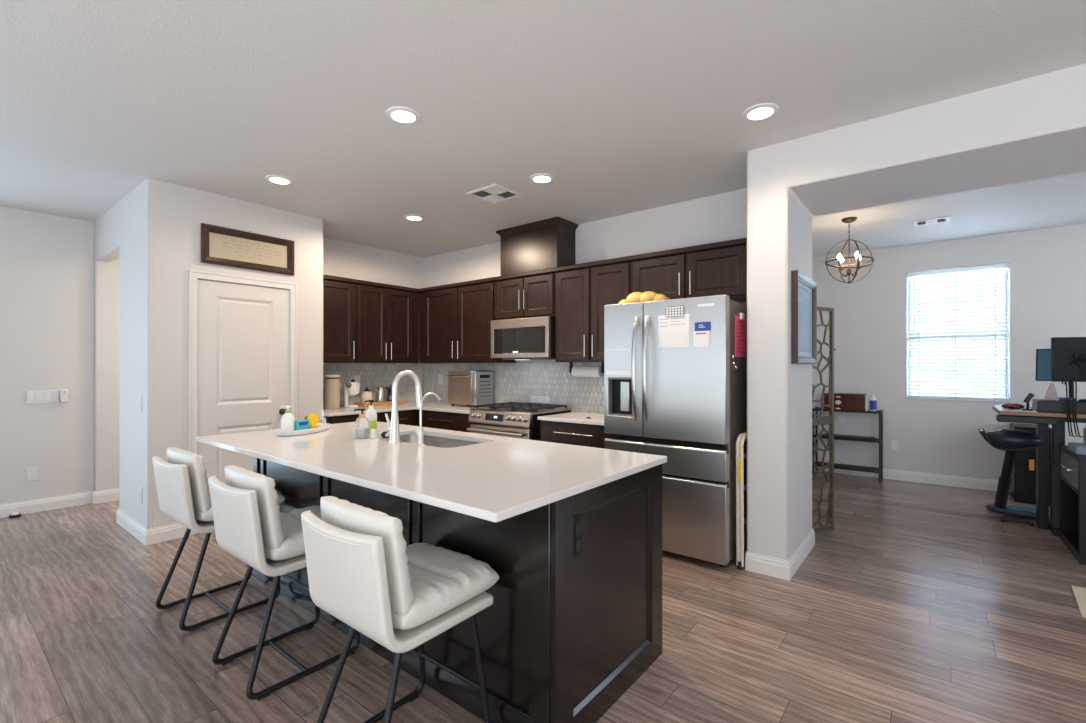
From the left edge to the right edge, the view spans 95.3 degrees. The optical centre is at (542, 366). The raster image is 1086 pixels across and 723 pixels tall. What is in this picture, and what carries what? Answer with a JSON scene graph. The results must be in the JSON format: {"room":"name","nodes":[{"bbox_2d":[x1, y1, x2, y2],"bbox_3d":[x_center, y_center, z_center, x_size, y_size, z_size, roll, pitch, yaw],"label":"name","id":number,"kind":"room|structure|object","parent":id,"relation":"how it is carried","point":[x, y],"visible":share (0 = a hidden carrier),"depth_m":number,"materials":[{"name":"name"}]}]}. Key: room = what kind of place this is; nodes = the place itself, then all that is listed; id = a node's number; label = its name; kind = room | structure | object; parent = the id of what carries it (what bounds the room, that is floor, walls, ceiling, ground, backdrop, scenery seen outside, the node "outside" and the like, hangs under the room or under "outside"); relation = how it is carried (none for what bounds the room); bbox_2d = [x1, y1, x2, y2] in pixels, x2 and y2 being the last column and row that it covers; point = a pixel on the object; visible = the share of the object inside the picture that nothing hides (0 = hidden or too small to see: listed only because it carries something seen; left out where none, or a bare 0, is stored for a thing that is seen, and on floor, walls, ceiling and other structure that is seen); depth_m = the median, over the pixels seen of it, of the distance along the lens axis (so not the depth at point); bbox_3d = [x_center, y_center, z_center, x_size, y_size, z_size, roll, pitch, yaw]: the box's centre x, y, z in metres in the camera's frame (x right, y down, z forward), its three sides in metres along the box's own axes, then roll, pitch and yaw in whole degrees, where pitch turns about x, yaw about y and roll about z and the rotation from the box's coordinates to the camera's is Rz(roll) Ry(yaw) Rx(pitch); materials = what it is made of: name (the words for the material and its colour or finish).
{"room":"kitchen","nodes":[
{"label":"kitchen","id":0,"kind":"room"},
{"bbox_2d":[0,206,93,503],"bbox_3d":[-6.353,-0.041,2.470,0.120,2.823,6.160,0,0,38],"label":"wall","id":1,"kind":"structure","parent":0,"point":[47,261],"depth_m":4.58,"materials":[{"name":"white paint"}]},
{"bbox_2d":[26,467,38,481],"bbox_3d":[-4.648,0.979,4.510,0.009,0.125,0.078,0,0,38],"label":"wall outlet","id":2,"kind":"object","parent":1,"relation":"attached to","point":[32,473],"visible":1,"depth_m":4.51,"materials":[{"name":"white plastic"}]},
{"bbox_2d":[26,390,58,403],"bbox_3d":[-4.607,0.278,4.561,0.011,0.118,0.208,0,0,38],"label":"wall switch","id":3,"kind":"object","parent":1,"relation":"attached to","point":[39,396],"visible":1,"depth_m":4.56,"materials":[{"name":"white plastic"}]},
{"bbox_2d":[0,488,119,517],"bbox_3d":[-3.661,1.272,5.714,0.058,0.118,3.610,0,0,38],"label":"baseboard","id":4,"kind":"structure","parent":1,"relation":"attached to","point":[76,499],"depth_m":4.64,"materials":[{"name":"white wood"}]},
{"bbox_2d":[94,257,119,490],"bbox_3d":[-3.443,-0.041,6.097,0.162,2.823,3.138,0,0,38],"label":"wall","id":5,"kind":"structure","parent":0,"point":[106,274],"depth_m":4.88,"materials":[{"name":"white paint"}]},
{"bbox_2d":[94,178,151,528],"bbox_3d":[-3.637,-0.041,4.322,1.828,2.823,0.120,0,0,38],"label":"wall","id":6,"kind":"structure","parent":0,"point":[124,231],"depth_m":3.93,"materials":[{"name":"white paint"}]},
{"bbox_2d":[116,508,186,545],"bbox_3d":[-3.215,1.272,4.064,0.882,0.118,0.274,0,0,38],"label":"baseboard","id":7,"kind":"structure","parent":6,"relation":"attached to","point":[163,533],"depth_m":3.81,"materials":[{"name":"white wood"}]},
{"bbox_2d":[152,179,322,527],"bbox_3d":[-2.575,-0.041,4.282,0.120,2.823,1.340,0,0,38],"label":"wall","id":8,"kind":"structure","parent":0,"point":[178,212],"depth_m":3.91,"materials":[{"name":"white paint"}]},
{"bbox_2d":[197,279,288,483],"bbox_3d":[-2.528,0.310,4.224,0.106,2.018,0.731,0,0,38],"label":"door","id":9,"kind":"structure","parent":8,"relation":"in","point":[243,330],"depth_m":4.19,"materials":[{"name":"white paint"}]},
{"bbox_2d":[189,270,296,535],"bbox_3d":[-2.527,0.284,4.230,0.020,2.093,0.848,0,0,38],"label":"trim","id":10,"kind":"structure","parent":8,"relation":"attached to","point":[194,275],"depth_m":3.98,"materials":[{"name":"white wood"}]},
{"bbox_2d":[201,223,293,275],"bbox_3d":[-2.506,-1.000,4.247,0.032,0.331,0.730,0,0,38],"label":"picture frame","id":11,"kind":"object","parent":8,"relation":"attached to","point":[223,246],"visible":1,"depth_m":4.22,"materials":[{"name":"brown wood"}]},
{"bbox_2d":[209,232,286,267],"bbox_3d":[-2.514,-0.991,4.253,0.004,0.213,0.630,0,0,38],"label":"print","id":12,"kind":"object","parent":11,"relation":"attached to","point":[227,247],"depth_m":4.23,"materials":[{"name":"beige paper"}]},
{"bbox_2d":[323,237,423,425],"bbox_3d":[-2.113,-0.041,5.825,0.123,2.823,1.650,0,0,38],"label":"wall","id":13,"kind":"structure","parent":0,"point":[341,258],"depth_m":5.84,"materials":[{"name":"white paint"}]},
{"bbox_2d":[323,279,354,362],"bbox_3d":[-2.276,-0.468,5.223,0.367,0.853,0.498,0,0,38],"label":"upper cabinet","id":14,"kind":"object","parent":13,"relation":"attached to","point":[338,297],"visible":0.62,"depth_m":5.18,"materials":[{"name":"brown wood"}]},
{"bbox_2d":[323,238,746,292],"bbox_3d":[-0.407,-0.915,4.470,4.232,0.041,1.649,0,0,38],"label":"crown molding","id":15,"kind":"structure","parent":14,"relation":"on","point":[742,241],"depth_m":4.62,"materials":[{"name":"brown wood"}]},
{"bbox_2d":[323,363,423,407],"bbox_3d":[-2.061,0.218,5.779,0.013,0.516,1.637,0,0,38],"label":"backsplash","id":16,"kind":"structure","parent":13,"relation":"attached to","point":[372,375],"depth_m":5.86,"materials":[{"name":"grey tile"}]},
{"bbox_2d":[355,284,418,362],"bbox_3d":[-1.860,-0.468,5.746,0.367,0.853,0.832,0,0,38],"label":"upper cabinet","id":17,"kind":"object","parent":13,"relation":"attached to","point":[386,319],"visible":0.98,"depth_m":5.61,"materials":[{"name":"brown wood"}]},
{"bbox_2d":[0,0,1085,257],"bbox_3d":[-0.411,-1.462,1.732,11.200,0.100,12.600,0,0,38],"label":"ceiling","id":18,"kind":"structure","parent":0,"point":[631,106],"depth_m":2.59,"materials":[{"name":"white paint"}]},
{"bbox_2d":[265,175,293,184],"bbox_3d":[-1.990,-1.407,3.740,0.190,0.011,0.190,0,0,38],"label":"recessed light","id":19,"kind":"object","parent":18,"relation":"in","point":[277,179],"visible":1,"depth_m":3.72,"materials":[{"name":"white plastic"}]},
{"bbox_2d":[386,106,420,123],"bbox_3d":[-0.784,-1.407,2.782,0.190,0.011,0.190,0,0,38],"label":"recessed light","id":20,"kind":"object","parent":18,"relation":"in","point":[399,114],"visible":1,"depth_m":2.77,"materials":[{"name":"white plastic"}]},
{"bbox_2d":[466,184,522,203],"bbox_3d":[-0.395,-1.405,4.044,0.330,0.011,0.320,0,0,38],"label":"ceiling vent","id":21,"kind":"object","parent":18,"relation":"in","point":[495,193],"visible":1,"depth_m":4.03,"materials":[{"name":"grey metal"}]},
{"bbox_2d":[529,173,554,182],"bbox_3d":[-0.008,-1.407,3.711,0.190,0.011,0.190,0,0,38],"label":"recessed light","id":22,"kind":"object","parent":18,"relation":"in","point":[539,177],"visible":1,"depth_m":3.69,"materials":[{"name":"white plastic"}]},
{"bbox_2d":[742,103,778,120],"bbox_3d":[1.206,-1.407,2.746,0.190,0.011,0.190,0,0,38],"label":"recessed light","id":23,"kind":"object","parent":18,"relation":"in","point":[762,111],"visible":1,"depth_m":2.73,"materials":[{"name":"white plastic"}]},
{"bbox_2d":[825,217,873,283],"bbox_3d":[2.925,-1.101,4.732,0.399,0.619,0.398,0,0,38],"label":"chandelier","id":24,"kind":"object","parent":18,"relation":"hanging from","point":[857,255],"visible":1,"depth_m":4.71,"materials":[{"name":"brown metal"}]},
{"bbox_2d":[913,216,949,226],"bbox_3d":[3.761,-1.405,4.796,0.280,0.011,0.190,0,0,38],"label":"ceiling vent","id":25,"kind":"object","parent":18,"relation":"in","point":[947,218],"visible":1,"depth_m":4.78,"materials":[{"name":"grey metal"}]},
{"bbox_2d":[0,470,1085,722],"bbox_3d":[-0.411,1.371,1.732,11.200,0.080,12.600,0,0,38],"label":"floor","id":26,"kind":"structure","parent":0,"point":[919,604],"depth_m":2.42,"materials":[{"name":"brown wood"}]},
{"bbox_2d":[152,447,284,631],"bbox_3d":[-1.809,0.887,2.762,0.457,0.887,0.533,0,0,37],"label":"bar stool","id":27,"kind":"object","parent":26,"relation":"on","point":[182,486],"visible":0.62,"depth_m":2.54,"materials":[{"name":"white leather"}]},
{"bbox_2d":[166,447,211,512],"bbox_3d":[-1.895,0.608,2.649,0.435,0.331,0.123,0,0,37],"label":"cushion","id":28,"kind":"object","parent":27,"relation":"on","point":[197,493],"depth_m":2.52,"materials":[{"name":"white leather"}]},
{"bbox_2d":[194,490,284,520],"bbox_3d":[-1.775,0.754,2.806,0.460,0.107,0.425,0,0,37],"label":"seat cushion","id":29,"kind":"object","parent":27,"relation":"on","point":[202,509],"depth_m":2.53,"materials":[{"name":"white leather"}]},
{"bbox_2d":[208,465,359,700],"bbox_3d":[-1.163,0.887,2.252,0.457,0.887,0.532,0,0,38],"label":"bar stool","id":30,"kind":"object","parent":26,"relation":"on","point":[250,526],"visible":0.75,"depth_m":2.04,"materials":[{"name":"white leather"}]},
{"bbox_2d":[225,465,285,549],"bbox_3d":[-1.252,0.608,2.140,0.435,0.331,0.123,0,0,38],"label":"cushion","id":31,"kind":"object","parent":30,"relation":"on","point":[270,534],"depth_m":2.01,"materials":[{"name":"white leather"}]},
{"bbox_2d":[264,506,321,559],"bbox_3d":[-1.129,0.754,2.295,0.460,0.107,0.425,0,0,38],"label":"seat cushion","id":32,"kind":"object","parent":30,"relation":"on","point":[287,545],"depth_m":2.07,"materials":[{"name":"white leather"}]},
{"bbox_2d":[324,409,415,425],"bbox_3d":[-1.938,0.904,5.295,0.621,0.854,1.031,0,0,38],"label":"base cabinet","id":33,"kind":"object","parent":26,"relation":"on","point":[406,417],"visible":0.15,"depth_m":5.20,"materials":[{"name":"brown wood"}]},
{"bbox_2d":[323,401,483,416],"bbox_3d":[-1.446,0.461,5.283,1.558,0.030,1.628,0,0,38],"label":"countertop","id":34,"kind":"structure","parent":33,"relation":"on","point":[430,406],"depth_m":5.28,"materials":[{"name":"stone"}]},
{"bbox_2d":[325,375,339,408],"bbox_3d":[-2.234,0.266,5.257,0.152,0.358,0.152,0,0,38],"label":"canister","id":35,"kind":"object","parent":34,"relation":"on","point":[332,382],"visible":1,"depth_m":5.20,"materials":[{"name":"beige ceramic"}]},
{"bbox_2d":[344,379,359,407],"bbox_3d":[-2.087,0.291,5.409,0.144,0.307,0.172,0,0,38],"label":"coffee maker","id":36,"kind":"object","parent":34,"relation":"on","point":[352,388],"visible":1,"depth_m":5.37,"materials":[{"name":"white plastic"}]},
{"bbox_2d":[347,382,359,395],"bbox_3d":[-2.079,0.247,5.420,0.144,0.155,0.144,0,0,38],"label":"bowl","id":37,"kind":"object","parent":36,"relation":"on","point":[353,388],"depth_m":5.37,"materials":[{"name":"white"}]},
{"bbox_2d":[355,400,401,406],"bbox_3d":[-1.887,0.422,5.702,0.200,0.045,0.500,0,0,38],"label":"tray","id":38,"kind":"object","parent":34,"relation":"on","point":[360,404],"visible":0.57,"depth_m":5.57,"materials":[{"name":"brown wood"}]},
{"bbox_2d":[361,387,374,402],"bbox_3d":[-1.972,0.334,5.577,0.146,0.198,0.123,0,0,-16],"label":"teapot","id":39,"kind":"object","parent":38,"relation":"on","point":[366,394],"visible":0.84,"depth_m":5.53,"materials":[{"name":"beige ceramic"}]},
{"bbox_2d":[374,386,388,401],"bbox_3d":[-1.863,0.328,5.724,0.141,0.210,0.141,0,0,-7],"label":"kettle","id":40,"kind":"object","parent":38,"relation":"on","point":[382,395],"visible":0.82,"depth_m":5.67,"materials":[{"name":"silver metal"}]},
{"bbox_2d":[447,370,493,407],"bbox_3d":[-0.824,0.245,5.574,0.432,0.399,0.339,0,0,38],"label":"toaster oven","id":41,"kind":"object","parent":34,"relation":"on","point":[466,387],"visible":0.91,"depth_m":5.46,"materials":[{"name":"silver metal"}]},
{"bbox_2d":[301,496,498,722],"bbox_3d":[-0.492,0.887,1.719,0.457,0.887,0.532,0,0,38],"label":"bar stool","id":42,"kind":"object","parent":26,"relation":"on","point":[362,572],"visible":1,"depth_m":1.55,"materials":[{"name":"white leather"}]},
{"bbox_2d":[320,496,413,615],"bbox_3d":[-0.581,0.608,1.607,0.435,0.331,0.123,0,0,38],"label":"cushion","id":43,"kind":"object","parent":42,"relation":"on","point":[397,591],"depth_m":1.48,"materials":[{"name":"white leather"}]},
{"bbox_2d":[392,543,498,629],"bbox_3d":[-0.458,0.754,1.762,0.460,0.107,0.425,0,0,38],"label":"seat cushion","id":44,"kind":"object","parent":42,"relation":"on","point":[446,584],"depth_m":1.66,"materials":[{"name":"white leather"}]},
{"bbox_2d":[417,410,471,431],"bbox_3d":[-0.900,0.904,5.457,0.910,0.854,0.621,0,0,38],"label":"base cabinet","id":45,"kind":"object","parent":26,"relation":"on","point":[430,419],"visible":0.18,"depth_m":5.21,"materials":[{"name":"brown wood"}]},
{"bbox_2d":[252,457,661,722],"bbox_3d":[-0.647,0.888,2.739,2.428,0.885,0.849,0,0,38],"label":"kitchen island","id":46,"kind":"object","parent":26,"relation":"on","point":[573,620],"visible":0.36,"depth_m":1.90,"materials":[{"name":"brown wood"}]},
{"bbox_2d":[196,421,666,521],"bbox_3d":[-0.741,0.431,2.623,2.462,0.028,1.146,0,0,38],"label":"island countertop","id":47,"kind":"structure","parent":46,"relation":"on","point":[497,478],"depth_m":2.13,"materials":[{"name":"stone"}]},
{"bbox_2d":[276,423,330,435],"bbox_3d":[-1.513,0.401,3.151,0.216,0.032,0.430,0,0,16],"label":"tray","id":48,"kind":"object","parent":47,"relation":"on","point":[314,430],"visible":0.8,"depth_m":3.02,"materials":[{"name":"white ceramic"}]},
{"bbox_2d":[280,405,294,430],"bbox_3d":[-1.548,0.321,3.005,0.072,0.170,0.071,0,0,38],"label":"lotion bottle","id":49,"kind":"object","parent":48,"relation":"on","point":[287,420],"visible":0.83,"depth_m":2.98,"materials":[{"name":"white plastic"}]},
{"bbox_2d":[295,420,308,430],"bbox_3d":[-1.488,0.368,3.057,0.029,0.075,0.084,0,0,24],"label":"box","id":50,"kind":"object","parent":48,"relation":"on","point":[299,424],"visible":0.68,"depth_m":3.04,"materials":[{"name":"teal cardboard"}]},
{"bbox_2d":[305,413,319,428],"bbox_3d":[-1.503,0.354,3.225,0.065,0.105,0.104,0,0,10],"label":"sponge","id":51,"kind":"object","parent":48,"relation":"on","point":[313,419],"visible":0.69,"depth_m":3.20,"materials":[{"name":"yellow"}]},
{"bbox_2d":[354,409,368,438],"bbox_3d":[-1.057,0.332,2.897,0.080,0.170,0.079,0,0,38],"label":"soap bottle","id":52,"kind":"object","parent":47,"relation":"on","point":[362,422],"visible":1,"depth_m":2.87,"materials":[{"name":"white"}]},
{"bbox_2d":[364,400,376,434],"bbox_3d":[-1.061,0.311,3.060,0.069,0.211,0.069,0,0,38],"label":"dish soap bottle","id":53,"kind":"object","parent":47,"relation":"on","point":[371,414],"visible":0.84,"depth_m":3.04,"materials":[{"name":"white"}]},
{"bbox_2d":[385,370,422,443],"bbox_3d":[-0.781,0.218,2.783,0.113,0.396,0.218,0,0,38],"label":"faucet","id":54,"kind":"object","parent":47,"relation":"on","point":[393,426],"visible":0.94,"depth_m":2.70,"materials":[{"name":"silver metal"}]},
{"bbox_2d":[416,392,440,446],"bbox_3d":[-0.614,0.277,2.639,0.068,0.279,0.156,0,0,38],"label":"filter faucet","id":55,"kind":"object","parent":47,"relation":"on","point":[419,432],"visible":1,"depth_m":2.59,"materials":[{"name":"silver metal"}]},
{"bbox_2d":[383,434,478,447],"bbox_3d":[-0.663,0.546,2.898,0.815,0.200,0.418,0,0,38],"label":"sink","id":56,"kind":"object","parent":47,"relation":"in","point":[434,441],"visible":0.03,"depth_m":3.14,"materials":[{"name":"silver metal"}]},
{"bbox_2d":[573,517,581,557],"bbox_3d":[0.122,0.611,1.773,0.008,0.130,0.056,0,0,38],"label":"outlet","id":57,"kind":"object","parent":46,"relation":"attached to","point":[577,521],"depth_m":1.77,"materials":[{"name":"black plastic"}]},
{"bbox_2d":[467,402,570,440],"bbox_3d":[-0.243,0.857,4.907,0.784,0.948,0.720,0,0,38],"label":"gas range","id":58,"kind":"object","parent":26,"relation":"on","point":[520,420],"visible":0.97,"depth_m":4.67,"materials":[{"name":"silver metal"}]},
{"bbox_2d":[476,407,570,414],"bbox_3d":[-0.211,0.427,4.948,0.780,0.016,0.612,0,0,38],"label":"cooktop","id":59,"kind":"object","parent":58,"relation":"in","point":[553,410],"depth_m":4.72,"materials":[{"name":"black metal"}]},
{"bbox_2d":[540,420,609,448],"bbox_3d":[0.436,0.904,4.395,0.777,0.854,0.621,0,0,38],"label":"base cabinet","id":60,"kind":"object","parent":26,"relation":"on","point":[588,435],"visible":0.2,"depth_m":4.18,"materials":[{"name":"brown wood"}]},
{"bbox_2d":[538,412,603,425],"bbox_3d":[0.452,0.461,4.415,0.786,0.030,0.625,0,0,38],"label":"countertop","id":61,"kind":"structure","parent":60,"relation":"on","point":[573,417],"depth_m":4.34,"materials":[{"name":"stone"}]},
{"bbox_2d":[604,294,746,566],"bbox_3d":[1.044,0.431,3.747,0.908,1.800,0.874,0,0,38],"label":"refrigerator","id":62,"kind":"object","parent":26,"relation":"on","point":[687,406],"visible":0.84,"depth_m":3.38,"materials":[{"name":"grey metal"}]},
{"bbox_2d":[618,291,669,303],"bbox_3d":[0.791,-0.515,3.824,0.481,0.134,0.168,0,0,34],"label":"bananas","id":63,"kind":"object","parent":62,"relation":"on","point":[634,297],"visible":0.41,"depth_m":3.77,"materials":[{"name":"yellow food"}]},
{"bbox_2d":[658,313,689,347],"bbox_3d":[0.896,-0.244,3.398,0.225,0.226,0.002,0,0,38],"label":"paper sheet","id":64,"kind":"object","parent":62,"relation":"attached to","point":[672,331],"visible":1,"depth_m":3.40,"materials":[{"name":"white paper"}]},
{"bbox_2d":[666,305,683,316],"bbox_3d":[0.901,-0.378,3.390,0.132,0.073,0.002,0,0,38],"label":"magnet","id":65,"kind":"object","parent":62,"relation":"attached to","point":[671,311],"visible":1,"depth_m":3.39,"materials":[{"name":"grey"}]},
{"bbox_2d":[694,322,710,346],"bbox_3d":[1.050,-0.211,3.272,0.112,0.165,0.007,0,0,38],"label":"notepad","id":66,"kind":"object","parent":62,"relation":"attached to","point":[702,329],"visible":1,"depth_m":3.27,"materials":[{"name":"white paper"}]},
{"bbox_2d":[735,313,745,357],"bbox_3d":[1.376,-0.216,3.422,0.021,0.305,0.240,0,0,38],"label":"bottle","id":67,"kind":"object","parent":62,"relation":"attached to","point":[740,322],"visible":1,"depth_m":3.42,"materials":[{"name":"pink plastic"}]},
{"bbox_2d":[736,432,746,569],"bbox_3d":[1.395,0.890,3.382,0.049,0.882,0.364,0,0,38],"label":"step ladder","id":68,"kind":"object","parent":26,"relation":"on","point":[740,488],"visible":0.5,"depth_m":3.25,"materials":[{"name":"beige"}]},
{"bbox_2d":[812,307,835,531],"bbox_3d":[2.043,0.426,4.077,0.574,1.809,0.412,0,0,38],"label":"folding screen","id":69,"kind":"object","parent":26,"relation":"on","point":[822,420],"visible":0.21,"depth_m":4.02,"materials":[{"name":"brown metal"}]},
{"bbox_2d":[812,407,882,481],"bbox_3d":[3.682,0.923,6.006,0.710,0.815,0.265,0,0,38],"label":"shelf unit","id":70,"kind":"object","parent":26,"relation":"on","point":[879,440],"visible":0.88,"depth_m":5.88,"materials":[{"name":"black metal"}]},
{"bbox_2d":[824,393,868,410],"bbox_3d":[3.679,0.424,6.007,0.445,0.196,0.217,0,0,38],"label":"wooden box","id":71,"kind":"object","parent":70,"relation":"on","point":[842,401],"visible":1,"depth_m":5.90,"materials":[{"name":"brown wood"}]},
{"bbox_2d":[822,433,875,439],"bbox_3d":[3.696,0.850,5.992,0.530,0.015,0.220,0,0,38],"label":"tray","id":72,"kind":"object","parent":70,"relation":"on","point":[825,434],"visible":1,"depth_m":5.96,"materials":[{"name":"black metal"}]},
{"bbox_2d":[978,428,1049,525],"bbox_3d":[4.032,0.922,4.232,0.695,0.817,0.420,0,0,-43],"label":"stool","id":73,"kind":"object","parent":26,"relation":"on","point":[1012,441],"visible":0.85,"depth_m":4.15,"materials":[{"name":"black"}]},
{"bbox_2d":[1010,423,1051,505],"bbox_3d":[4.870,0.961,4.954,0.260,0.740,0.433,0,0,38],"label":"file cabinet","id":74,"kind":"object","parent":26,"relation":"on","point":[1023,483],"visible":0.56,"depth_m":4.82,"materials":[{"name":"black metal"}]},
{"bbox_2d":[992,405,1085,535],"bbox_3d":[4.299,0.837,3.703,1.378,0.989,0.692,0,0,38],"label":"desk","id":75,"kind":"object","parent":26,"relation":"on","point":[1042,420],"visible":0.84,"depth_m":3.93,"materials":[{"name":"brown wood"}]},
{"bbox_2d":[996,414,1057,424],"bbox_3d":[3.726,0.406,3.826,0.328,0.051,0.172,0,0,38],"label":"keyboard tray","id":76,"kind":"object","parent":75,"relation":"on","point":[1052,419],"depth_m":3.76,"materials":[{"name":"black"}]},
{"bbox_2d":[1035,349,1072,397],"bbox_3d":[4.282,0.098,4.060,0.102,0.494,0.340,0,0,-37],"label":"monitor","id":77,"kind":"object","parent":75,"relation":"on","point":[1043,356],"visible":0.3,"depth_m":4.13,"materials":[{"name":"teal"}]},
{"bbox_2d":[1032,399,1085,413],"bbox_3d":[4.162,0.303,3.628,0.800,0.084,0.260,0,0,38],"label":"storage box","id":78,"kind":"object","parent":75,"relation":"on","point":[1039,405],"visible":0.8,"depth_m":3.72,"materials":[{"name":"black"}]},
{"bbox_2d":[1044,383,1058,400],"bbox_3d":[3.935,0.195,3.834,0.079,0.130,0.060,0,0,38],"label":"paper cone","id":79,"kind":"object","parent":78,"relation":"on","point":[1051,394],"visible":1,"depth_m":3.81,"materials":[{"name":"pink paper"}]},
{"bbox_2d":[1051,337,1085,436],"bbox_3d":[3.993,0.161,3.718,0.334,0.769,0.216,0,0,-6],"label":"monitor","id":80,"kind":"object","parent":75,"relation":"on","point":[1068,354],"visible":1,"depth_m":3.75,"materials":[{"name":"grey plastic"}]},
{"bbox_2d":[1058,445,1085,564],"bbox_3d":[3.966,0.972,3.477,0.438,0.722,0.680,0,0,38],"label":"base cabinet","id":81,"kind":"object","parent":26,"relation":"on","point":[1072,465],"visible":1,"depth_m":3.58,"materials":[{"name":"black wood"}]},
{"bbox_2d":[1068,442,1085,454],"bbox_3d":[3.815,0.583,3.508,0.097,0.054,0.280,0,0,38],"label":"storage box","id":82,"kind":"object","parent":81,"relation":"on","point":[1077,448],"visible":1,"depth_m":3.45,"materials":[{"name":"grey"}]},
{"bbox_2d":[1071,586,1085,617],"bbox_3d":[3.202,1.328,2.667,0.462,0.006,0.522,0,0,44],"label":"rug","id":83,"kind":"object","parent":26,"relation":"on","point":[1080,593],"visible":1,"depth_m":2.83,"materials":[{"name":"beige"}]},
{"bbox_2d":[424,188,746,362],"bbox_3d":[0.091,-0.041,5.194,4.358,2.823,0.101,0,0,38],"label":"wall","id":84,"kind":"structure","parent":0,"point":[719,217],"depth_m":4.54,"materials":[{"name":"white paint"}]},
{"bbox_2d":[419,281,515,362],"bbox_3d":[-0.915,-0.468,5.692,1.289,0.853,0.367,0,0,38],"label":"upper cabinet","id":85,"kind":"object","parent":84,"relation":"attached to","point":[455,323],"visible":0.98,"depth_m":5.56,"materials":[{"name":"brown wood"}]},
{"bbox_2d":[424,362,603,412],"bbox_3d":[-0.288,0.218,5.421,3.197,0.516,0.013,0,0,38],"label":"backsplash","id":86,"kind":"structure","parent":84,"relation":"attached to","point":[513,382],"depth_m":5.27,"materials":[{"name":"grey tile"}]},
{"bbox_2d":[497,273,554,319],"bbox_3d":[-0.107,-0.688,5.050,0.766,0.413,0.367,0,0,38],"label":"upper cabinet","id":87,"kind":"object","parent":84,"relation":"attached to","point":[531,296],"visible":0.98,"depth_m":4.90,"materials":[{"name":"brown wood"}]},
{"bbox_2d":[491,316,554,359],"bbox_3d":[-0.121,-0.273,5.030,0.760,0.408,0.395,0,0,38],"label":"microwave","id":88,"kind":"object","parent":87,"relation":"attached to","point":[531,338],"visible":0.9,"depth_m":4.84,"materials":[{"name":"silver metal"}]},
{"bbox_2d":[496,217,577,275],"bbox_3d":[-0.070,-1.174,5.038,0.808,0.474,0.339,0,0,38],"label":"hood cover","id":89,"kind":"object","parent":87,"relation":"on","point":[547,243],"visible":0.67,"depth_m":4.87,"materials":[{"name":"brown wood"}]},
{"bbox_2d":[531,396,549,403],"bbox_3d":[-0.024,0.346,5.194,0.242,0.074,0.011,0,0,38],"label":"wall switch","id":90,"kind":"object","parent":84,"relation":"attached to","point":[534,399],"visible":1,"depth_m":5.19,"materials":[{"name":"white plastic"}]},
{"bbox_2d":[555,261,631,361],"bbox_3d":[0.514,-0.468,4.556,0.812,0.853,0.367,0,0,38],"label":"upper cabinet","id":91,"kind":"object","parent":84,"relation":"attached to","point":[581,295],"visible":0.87,"depth_m":4.47,"materials":[{"name":"brown wood"}]},
{"bbox_2d":[569,362,603,376],"bbox_3d":[0.414,0.029,4.691,0.380,0.138,0.104,0,0,38],"label":"paper towel holder","id":92,"kind":"object","parent":91,"relation":"attached to","point":[577,371],"visible":0.97,"depth_m":4.64,"materials":[{"name":"white paper"}]},
{"bbox_2d":[632,244,746,302],"bbox_3d":[1.241,-0.702,3.978,1.038,0.385,0.367,0,0,38],"label":"upper cabinet","id":93,"kind":"object","parent":84,"relation":"attached to","point":[719,271],"visible":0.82,"depth_m":3.83,"materials":[{"name":"brown wood"}]},
{"bbox_2d":[747,63,1085,559],"bbox_3d":[3.571,-0.041,1.985,5.080,2.823,0.795,0,0,38],"label":"wall","id":94,"kind":"structure","parent":0,"point":[1032,128],"depth_m":3.11,"materials":[{"name":"white paint"}]},
{"bbox_2d":[745,528,814,580],"bbox_3d":[1.681,1.272,3.476,0.266,0.118,0.811,0,0,38],"label":"baseboard","id":95,"kind":"object","parent":94,"relation":"attached to","point":[758,563],"visible":1,"depth_m":3.19,"materials":[{"name":"white wood"}]},
{"bbox_2d":[791,270,816,363],"bbox_3d":[1.804,-0.317,3.411,0.038,0.595,0.635,0,0,38],"label":"picture frame","id":96,"kind":"object","parent":94,"relation":"attached to","point":[803,289],"visible":1,"depth_m":3.39,"materials":[{"name":"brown wood"}]},
{"bbox_2d":[798,286,809,352],"bbox_3d":[1.795,-0.317,3.418,0.006,0.505,0.545,0,0,38],"label":"print","id":97,"kind":"object","parent":96,"relation":"attached to","point":[803,291],"depth_m":3.42,"materials":[{"name":"blue paper"}]},
{"bbox_2d":[812,223,1085,479],"bbox_3d":[4.995,-0.041,5.240,4.900,2.823,0.120,0,0,38],"label":"wall","id":98,"kind":"structure","parent":0,"point":[1047,266],"depth_m":5.64,"materials":[{"name":"white paint"}]},
{"bbox_2d":[814,461,1009,492],"bbox_3d":[4.040,1.272,4.022,4.680,0.118,2.976,0,0,38],"label":"baseboard","id":99,"kind":"structure","parent":98,"relation":"attached to","point":[929,478],"depth_m":5.62,"materials":[{"name":"white wood"}]},
{"bbox_2d":[907,263,1008,401],"bbox_3d":[4.606,-0.361,5.529,0.880,1.475,0.112,0,0,38],"label":"window","id":100,"kind":"structure","parent":98,"relation":"in","point":[1008,263],"depth_m":5.46,"materials":[{"name":"white"}]},
{"bbox_2d":[908,263,1007,399],"bbox_3d":[4.591,-0.370,5.511,0.854,1.453,0.059,0,0,38],"label":"window blind","id":101,"kind":"object","parent":100,"relation":"attached to","point":[958,323],"visible":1,"depth_m":5.50,"materials":[{"name":"grey plastic"}]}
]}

